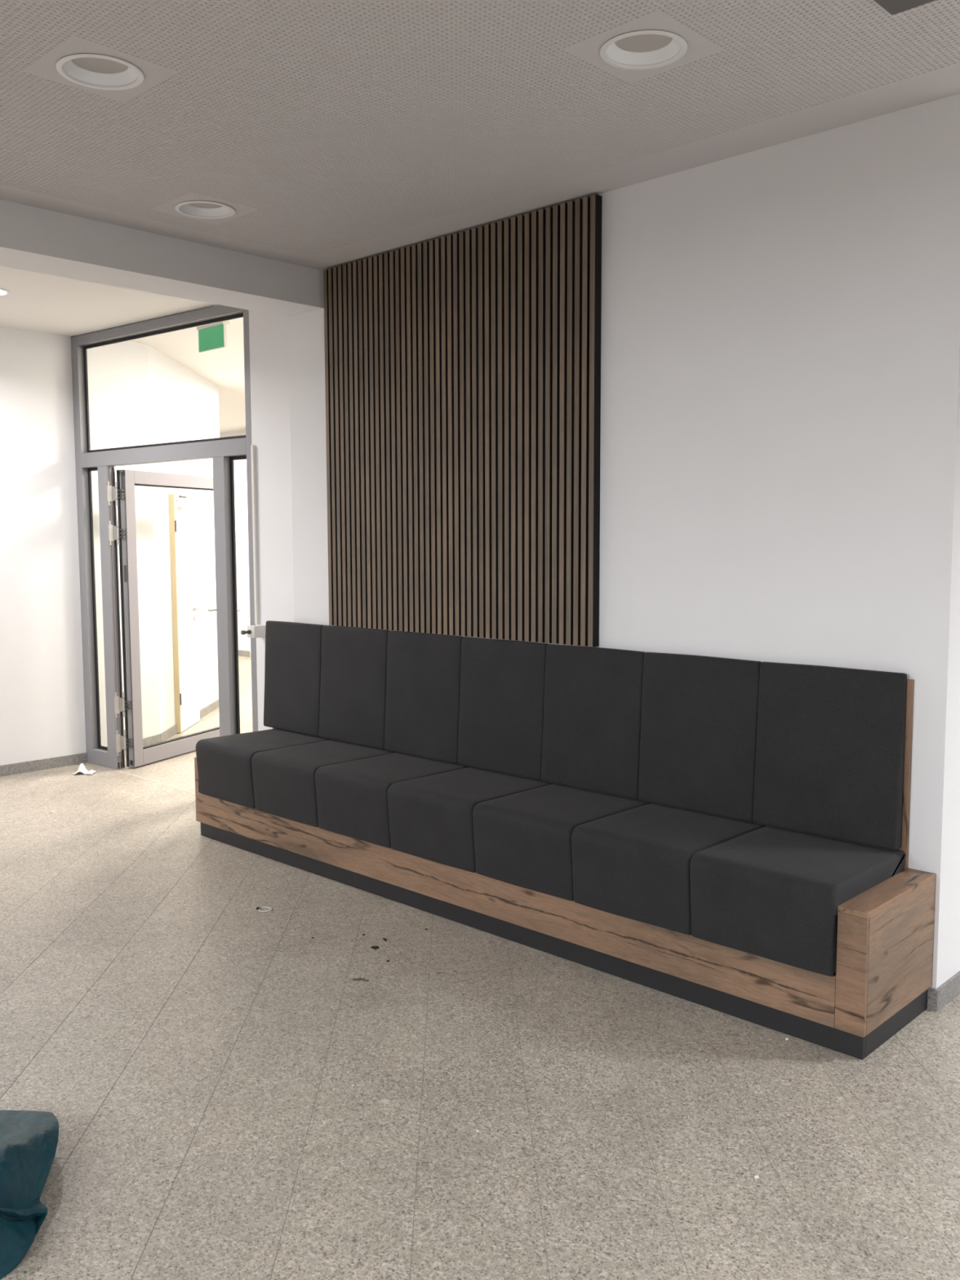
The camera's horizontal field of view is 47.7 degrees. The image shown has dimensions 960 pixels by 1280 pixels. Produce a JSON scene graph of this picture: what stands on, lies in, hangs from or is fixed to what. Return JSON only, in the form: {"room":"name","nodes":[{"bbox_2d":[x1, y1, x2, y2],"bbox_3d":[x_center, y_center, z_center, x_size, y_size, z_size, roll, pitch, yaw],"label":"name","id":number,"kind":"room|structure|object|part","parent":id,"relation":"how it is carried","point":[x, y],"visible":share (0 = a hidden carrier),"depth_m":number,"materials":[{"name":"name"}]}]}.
{"room":"lobby","nodes":[
{"label":"lobby","id":0,"kind":"room"},
{"bbox_2d":[0,326,86,765],"bbox_3d":[-6.015,-0.438,5.119,0.250,3.360,8.477,5,7,44],"label":"wall","id":1,"kind":"structure","parent":0,"point":[42,707],"depth_m":7.86,"materials":[{"name":"white paint"}]},
{"bbox_2d":[0,752,87,776],"bbox_3d":[-5.845,1.177,5.249,0.012,0.078,8.275,5,7,44],"label":"baseboard","id":2,"kind":"structure","parent":1,"relation":"attached to","point":[79,758],"depth_m":7.97,"materials":[{"name":"stone"}]},
{"bbox_2d":[0,266,217,337],"bbox_3d":[-5.020,-1.914,4.133,2.866,0.100,8.640,5,7,44],"label":"ceiling","id":3,"kind":"structure","parent":0,"point":[37,302],"depth_m":6.90,"materials":[{"name":"white paint"}]},
{"bbox_2d":[0,288,10,296],"bbox_3d":[-2.934,-2.084,6.485,0.236,0.006,0.236,5,7,44],"label":"recessed light","id":4,"kind":"object","parent":3,"relation":"in","point":[2,291],"visible":1,"depth_m":6.51,"materials":[{"name":"white plastic"}]},
{"bbox_2d":[0,289,6,294],"bbox_3d":[-2.934,-2.084,6.485,0.189,0.001,0.189,5,7,44],"label":"diffuser","id":5,"kind":"object","parent":4,"relation":"attached to","point":[2,291],"depth_m":6.51,"materials":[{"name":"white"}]},
{"bbox_2d":[71,340,250,748],"bbox_3d":[-4.521,-1.109,12.612,13.040,3.310,6.636,5,7,44],"label":"wall","id":6,"kind":"structure","parent":0,"point":[138,395],"depth_m":9.02,"materials":[{"name":"white paint"}]},
{"bbox_2d":[142,698,218,746],"bbox_3d":[-3.323,0.679,10.550,2.000,0.078,4.182,-4,6,-35],"label":"baseboard","id":7,"kind":"structure","parent":6,"relation":"attached to","point":[172,731],"depth_m":9.24,"materials":[{"name":"stone"}]},
{"bbox_2d":[168,493,199,733],"bbox_3d":[-2.606,-0.249,9.689,0.103,2.069,0.640,0,5,0],"label":"door","id":8,"kind":"structure","parent":6,"relation":"in","point":[181,508],"depth_m":9.58,"materials":[{"name":"white paint"}]},
{"bbox_3d":[-2.583,-0.240,9.853,0.058,0.139,0.146,0,5,0],"label":"lever handle","id":9,"kind":"part","parent":8,"relation":"part of","materials":[{"name":"silver metal"}]},
{"bbox_2d":[238,649,251,659],"bbox_3d":[-5.127,0.065,17.245,5.479,0.085,0.216,5,7,44],"label":"baseboard","id":10,"kind":"structure","parent":6,"relation":"attached to","point":[242,653],"depth_m":15.75,"materials":[{"name":"stone"}]},
{"bbox_2d":[240,624,266,638],"bbox_3d":[-1.407,-0.052,6.750,0.072,0.073,0.176,4,7,39],"label":"holder","id":11,"kind":"object","parent":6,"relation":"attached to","point":[253,631],"visible":0.9,"depth_m":6.73,"materials":[{"name":"white plastic"}]},
{"bbox_3d":[-1.446,-0.048,6.708,0.028,0.028,0.060,4,7,39],"label":"knob","id":12,"kind":"part","parent":11,"relation":"part of","materials":[{"name":"grey metal"}]},
{"bbox_2d":[129,304,245,432],"bbox_3d":[-4.501,-2.732,12.294,13.469,0.080,6.600,5,7,44],"label":"ceiling","id":13,"kind":"structure","parent":0,"point":[224,367],"depth_m":9.54,"materials":[{"name":"white paint"}]},
{"bbox_2d":[196,320,230,353],"bbox_3d":[-1.874,-2.154,7.620,0.334,0.232,0.062,5,7,44],"label":"sign","id":14,"kind":"object","parent":13,"relation":"hanging from","point":[213,336],"visible":0.76,"depth_m":7.59,"materials":[{"name":"green plastic"}]},
{"bbox_2d":[248,310,293,731],"bbox_3d":[-1.129,-0.600,6.683,0.634,3.360,0.150,4,7,39],"label":"wall","id":15,"kind":"structure","parent":0,"point":[268,334],"depth_m":6.67,"materials":[{"name":"white paint"}]},
{"bbox_2d":[71,305,257,768],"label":"door","id":16,"kind":"structure","parent":15,"relation":"in","point":[223,451],"depth_m":7.87,"materials":[{"name":"grey metal"}]},
{"bbox_3d":[-2.937,-0.642,8.088,0.082,3.160,0.070,4,7,39],"label":"frame post","id":17,"kind":"part","parent":16,"relation":"part of","materials":[{"name":"grey"}]},
{"bbox_3d":[-2.819,0.883,8.138,0.205,0.112,0.070,4,7,39],"label":"rail","id":18,"kind":"part","parent":16,"relation":"part of","materials":[{"name":"grey metal"}]},
{"bbox_3d":[-2.699,-0.154,7.942,0.112,2.212,0.070,4,7,39],"label":"post","id":19,"kind":"part","parent":16,"relation":"part of","materials":[{"name":"grey"}]},
{"bbox_3d":[-2.336,-1.234,8.408,0.078,0.095,1.103,2,6,23],"label":"rail","id":20,"kind":"part","parent":16,"relation":"part of","materials":[{"name":"grey"}]},
{"bbox_3d":[-2.329,0.826,8.598,0.078,0.113,1.103,2,6,23],"label":"rail","id":21,"kind":"part","parent":16,"relation":"part of","materials":[{"name":"grey metal"}]},
{"bbox_3d":[-2.190,-0.251,9.040,0.075,0.051,0.151,2,6,23],"label":"lever handle","id":22,"kind":"part","parent":16,"relation":"part of","materials":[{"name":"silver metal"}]},
{"bbox_3d":[-1.661,-0.081,7.112,0.114,2.212,0.070,4,7,39],"label":"post","id":23,"kind":"part","parent":16,"relation":"part of","materials":[{"name":"grey"}]},
{"bbox_3d":[-1.423,-0.536,6.876,0.053,3.160,0.070,4,7,39],"label":"frame post","id":24,"kind":"part","parent":16,"relation":"part of","materials":[{"name":"grey"}]},
{"bbox_2d":[250,444,259,623],"bbox_3d":[-1.409,-0.657,6.793,0.022,1.115,0.022,4,7,39],"label":"duct","id":25,"kind":"object","parent":15,"relation":"attached to","point":[252,446],"visible":1,"depth_m":6.78,"materials":[{"name":"white plastic"}]},
{"bbox_2d":[0,655,959,1279],"bbox_3d":[-2.985,1.149,6.304,24.388,0.081,14.501,5,7,44],"label":"floor","id":26,"kind":"structure","parent":0,"point":[197,1055],"depth_m":3.28,"materials":[{"name":"beige stone"}]},
{"bbox_2d":[0,1110,59,1279],"bbox_3d":[-1.393,1.293,2.706,0.621,0.279,0.864,-2,6,-18],"label":"plastic bag","id":27,"kind":"object","parent":26,"relation":"on","point":[28,1140],"visible":1,"depth_m":2.67,"materials":[{"name":"teal plastic"}]},
{"bbox_2d":[72,763,96,774],"bbox_3d":[-2.860,0.927,7.843,0.153,0.075,0.105,0,5,1],"label":"tissue","id":28,"kind":"object","parent":26,"relation":"on","point":[82,768],"visible":1,"depth_m":7.82,"materials":[{"name":"white paper"}]},
{"bbox_2d":[256,906,271,911],"bbox_3d":[-0.981,1.224,4.932,0.070,0.009,0.057,5,7,44],"label":"cable tie","id":29,"kind":"object","parent":26,"relation":"on","point":[257,908],"visible":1,"depth_m":4.93,"materials":[{"name":"white plastic"}]},
{"bbox_2d":[352,977,365,981],"bbox_3d":[-0.464,1.298,4.150,0.060,0.001,0.031,-1,5,-6],"label":"dirt smudge","id":30,"kind":"object","parent":26,"relation":"on","point":[360,978],"visible":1,"depth_m":4.15,"materials":[{"name":"brown"}]},
{"bbox_2d":[382,1098,390,1103],"bbox_3d":[-0.281,1.381,3.248,0.029,0.001,0.022,3,6,30],"label":"light","id":31,"kind":"object","parent":26,"relation":"on","point":[384,1100],"visible":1,"depth_m":3.25,"materials":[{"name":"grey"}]},
{"bbox_2d":[194,620,936,1059],"bbox_3d":[-0.020,0.618,4.965,3.949,1.202,0.592,5,7,44],"label":"upholstered bench","id":32,"kind":"object","parent":26,"relation":"on","point":[728,836],"visible":1,"depth_m":4.38,"materials":[{"name":"black fabric"}]},
{"bbox_2d":[195,728,329,808],"bbox_3d":[-1.207,0.710,6.103,0.540,0.308,0.569,5,7,44],"label":"seat cushion","id":33,"kind":"object","parent":32,"relation":"on","point":[225,766],"depth_m":5.95,"materials":[{"name":"grey fabric"}]},
{"bbox_2d":[263,620,322,737],"bbox_3d":[-1.084,0.216,6.291,0.535,0.635,0.066,5,7,44],"label":"cushion","id":34,"kind":"object","parent":32,"relation":"on","point":[293,700],"depth_m":6.26,"materials":[{"name":"grey fabric"}]},
{"bbox_2d":[251,739,395,826],"bbox_3d":[-0.816,0.743,5.729,0.541,0.309,0.570,5,7,44],"label":"seat cushion","id":35,"kind":"object","parent":32,"relation":"on","point":[284,782],"depth_m":5.58,"materials":[{"name":"grey fabric"}]},
{"bbox_2d":[319,625,389,749],"bbox_3d":[-0.690,0.250,5.915,0.556,0.636,0.068,5,7,44],"label":"cushion","id":36,"kind":"object","parent":32,"relation":"on","point":[354,662],"depth_m":5.89,"materials":[{"name":"grey fabric"}]},
{"bbox_2d":[315,752,470,848],"bbox_3d":[-0.426,0.775,5.357,0.537,0.310,0.570,5,7,44],"label":"seat cushion","id":37,"kind":"object","parent":32,"relation":"on","point":[353,800],"depth_m":5.20,"materials":[{"name":"grey fabric"}]},
{"bbox_2d":[384,631,463,764],"bbox_3d":[-0.291,0.283,5.534,0.546,0.636,0.067,5,7,44],"label":"cushion","id":38,"kind":"object","parent":32,"relation":"on","point":[424,673],"depth_m":5.51,"materials":[{"name":"grey fabric"}]},
{"bbox_2d":[387,766,552,872],"bbox_3d":[-0.036,0.809,4.984,0.542,0.309,0.569,5,7,44],"label":"seat cushion","id":39,"kind":"object","parent":32,"relation":"on","point":[431,816],"depth_m":4.83,"materials":[{"name":"grey fabric"}]},
{"bbox_2d":[457,636,547,780],"bbox_3d":[0.103,0.316,5.159,0.541,0.634,0.066,5,7,44],"label":"cushion","id":40,"kind":"object","parent":32,"relation":"on","point":[503,684],"depth_m":5.13,"materials":[{"name":"grey fabric"}]},
{"bbox_2d":[472,783,651,901],"bbox_3d":[0.352,0.841,4.613,0.533,0.309,0.571,5,7,44],"label":"seat cushion","id":41,"kind":"object","parent":32,"relation":"on","point":[523,839],"depth_m":4.46,"materials":[{"name":"grey fabric"}]},
{"bbox_2d":[541,644,644,799],"bbox_3d":[0.492,0.350,4.786,0.538,0.636,0.068,5,7,44],"label":"cushion","id":42,"kind":"object","parent":32,"relation":"on","point":[593,699],"depth_m":4.76,"materials":[{"name":"grey fabric"}]},
{"bbox_2d":[571,803,766,934],"bbox_3d":[0.740,0.874,4.244,0.537,0.310,0.571,5,7,44],"label":"seat cushion","id":43,"kind":"object","parent":32,"relation":"on","point":[633,864],"depth_m":4.09,"materials":[{"name":"grey fabric"}]},
{"bbox_2d":[637,652,761,822],"bbox_3d":[0.883,0.382,4.413,0.545,0.636,0.067,5,7,44],"label":"cushion","id":44,"kind":"object","parent":32,"relation":"on","point":[700,717],"depth_m":4.38,"materials":[{"name":"grey fabric"}]},
{"bbox_2d":[688,826,905,977],"bbox_3d":[1.130,0.907,3.871,0.544,0.309,0.568,5,7,44],"label":"seat cushion","id":45,"kind":"object","parent":32,"relation":"on","point":[775,895],"depth_m":3.71,"materials":[{"name":"grey fabric"}]},
{"bbox_2d":[752,662,906,850],"bbox_3d":[1.285,0.417,4.029,0.566,0.636,0.067,5,7,44],"label":"cushion","id":46,"kind":"object","parent":32,"relation":"on","point":[829,744],"depth_m":4.00,"materials":[{"name":"grey fabric"}]},
{"bbox_3d":[1.195,1.073,3.486,0.099,0.390,0.019,5,7,44],"label":"arm","id":47,"kind":"part","parent":32,"relation":"part of","materials":[{"name":"brown wood"}]},
{"bbox_3d":[1.381,0.850,3.661,0.100,0.019,0.558,5,7,44],"label":"arm","id":48,"kind":"part","parent":32,"relation":"part of","materials":[{"name":"brown wood"}]},
{"bbox_3d":[1.418,1.056,3.659,0.019,0.390,0.538,5,7,44],"label":"panel","id":49,"kind":"part","parent":32,"relation":"part of","materials":[{"name":"brown wood"}]},
{"bbox_2d":[0,0,959,271],"bbox_3d":[1.862,-1.662,1.259,10.400,0.130,14.000,5,7,44],"label":"ceiling","id":50,"kind":"structure","parent":0,"point":[335,133],"depth_m":3.65,"materials":[{"name":"paint"}]},
{"bbox_2d":[55,53,144,90],"bbox_3d":[-1.191,-1.796,3.402,0.262,0.037,0.262,5,7,44],"label":"recessed light","id":51,"kind":"object","parent":50,"relation":"in","point":[96,71],"visible":0.85,"depth_m":3.45,"materials":[{"name":"white plastic"}]},
{"bbox_2d":[71,57,128,73],"bbox_3d":[-1.191,-1.813,3.400,0.173,0.001,0.173,5,7,44],"label":"diffuser","id":52,"kind":"object","parent":51,"relation":"attached to","point":[86,64],"depth_m":3.43,"materials":[{"name":"grey plastic"}]},
{"bbox_2d":[174,200,235,218],"bbox_3d":[-1.221,-1.927,4.820,0.262,0.037,0.262,5,7,44],"label":"recessed light","id":53,"kind":"object","parent":50,"relation":"in","point":[196,209],"visible":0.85,"depth_m":4.88,"materials":[{"name":"white plastic"}]},
{"bbox_2d":[187,202,222,208],"bbox_3d":[-1.221,-1.944,4.818,0.173,0.001,0.173,5,7,44],"label":"diffuser","id":54,"kind":"object","parent":53,"relation":"attached to","point":[198,205],"depth_m":4.87,"materials":[{"name":"grey plastic"}]},
{"bbox_2d":[600,30,687,70],"bbox_3d":[0.492,-1.789,3.263,0.262,0.037,0.262,5,7,44],"label":"recessed light","id":55,"kind":"object","parent":50,"relation":"in","point":[639,50],"visible":0.91,"depth_m":3.31,"materials":[{"name":"white plastic"}]},
{"bbox_2d":[614,34,672,52],"bbox_3d":[0.492,-1.806,3.261,0.173,0.001,0.173,5,7,44],"label":"diffuser","id":56,"kind":"object","parent":55,"relation":"attached to","point":[642,42],"depth_m":3.29,"materials":[{"name":"grey plastic"}]},
{"bbox_2d":[874,0,935,15],"bbox_3d":[1.151,-1.742,2.930,0.141,0.012,0.148,5,7,44],"label":"ceiling sensor","id":57,"kind":"object","parent":50,"relation":"attached to","point":[892,6],"visible":1,"depth_m":2.97,"materials":[{"name":"grey"}]},
{"bbox_2d":[288,93,959,988],"bbox_3d":[0.368,-0.435,5.111,3.745,3.310,0.300,5,7,44],"label":"wall","id":58,"kind":"structure","parent":0,"point":[780,439],"depth_m":4.08,"materials":[{"name":"white paint"}]},
{"bbox_2d":[0,199,324,316],"bbox_3d":[-3.914,-1.696,2.991,0.331,0.320,8.500,5,7,44],"label":"beam","id":59,"kind":"structure","parent":58,"relation":"attached to","point":[33,239],"depth_m":5.24,"materials":[{"name":"white paint"}]},
{"bbox_2d":[323,194,601,646],"bbox_3d":[-0.160,-0.986,5.327,1.850,1.924,0.044,5,7,44],"label":"panel","id":60,"kind":"object","parent":58,"relation":"attached to","point":[463,369],"visible":1,"depth_m":5.19,"materials":[{"name":"brown wood"}]},
{"bbox_2d":[927,986,939,1011],"bbox_3d":[1.610,1.278,3.862,0.044,0.078,0.012,5,7,44],"label":"baseboard","id":61,"kind":"structure","parent":58,"relation":"attached to","point":[933,993],"depth_m":3.85,"materials":[{"name":"stone"}]},
{"bbox_3d":[3.551,-0.516,5.865,0.200,3.310,5.200,5,7,44],"label":"wall","id":62,"kind":"structure","parent":0,"visible":0},
{"bbox_2d":[937,970,959,1010],"bbox_3d":[3.322,1.111,5.615,0.012,0.078,4.898,5,7,44],"label":"baseboard","id":63,"kind":"structure","parent":62,"relation":"attached to","point":[949,989],"depth_m":3.92,"materials":[{"name":"stone"}]}
]}

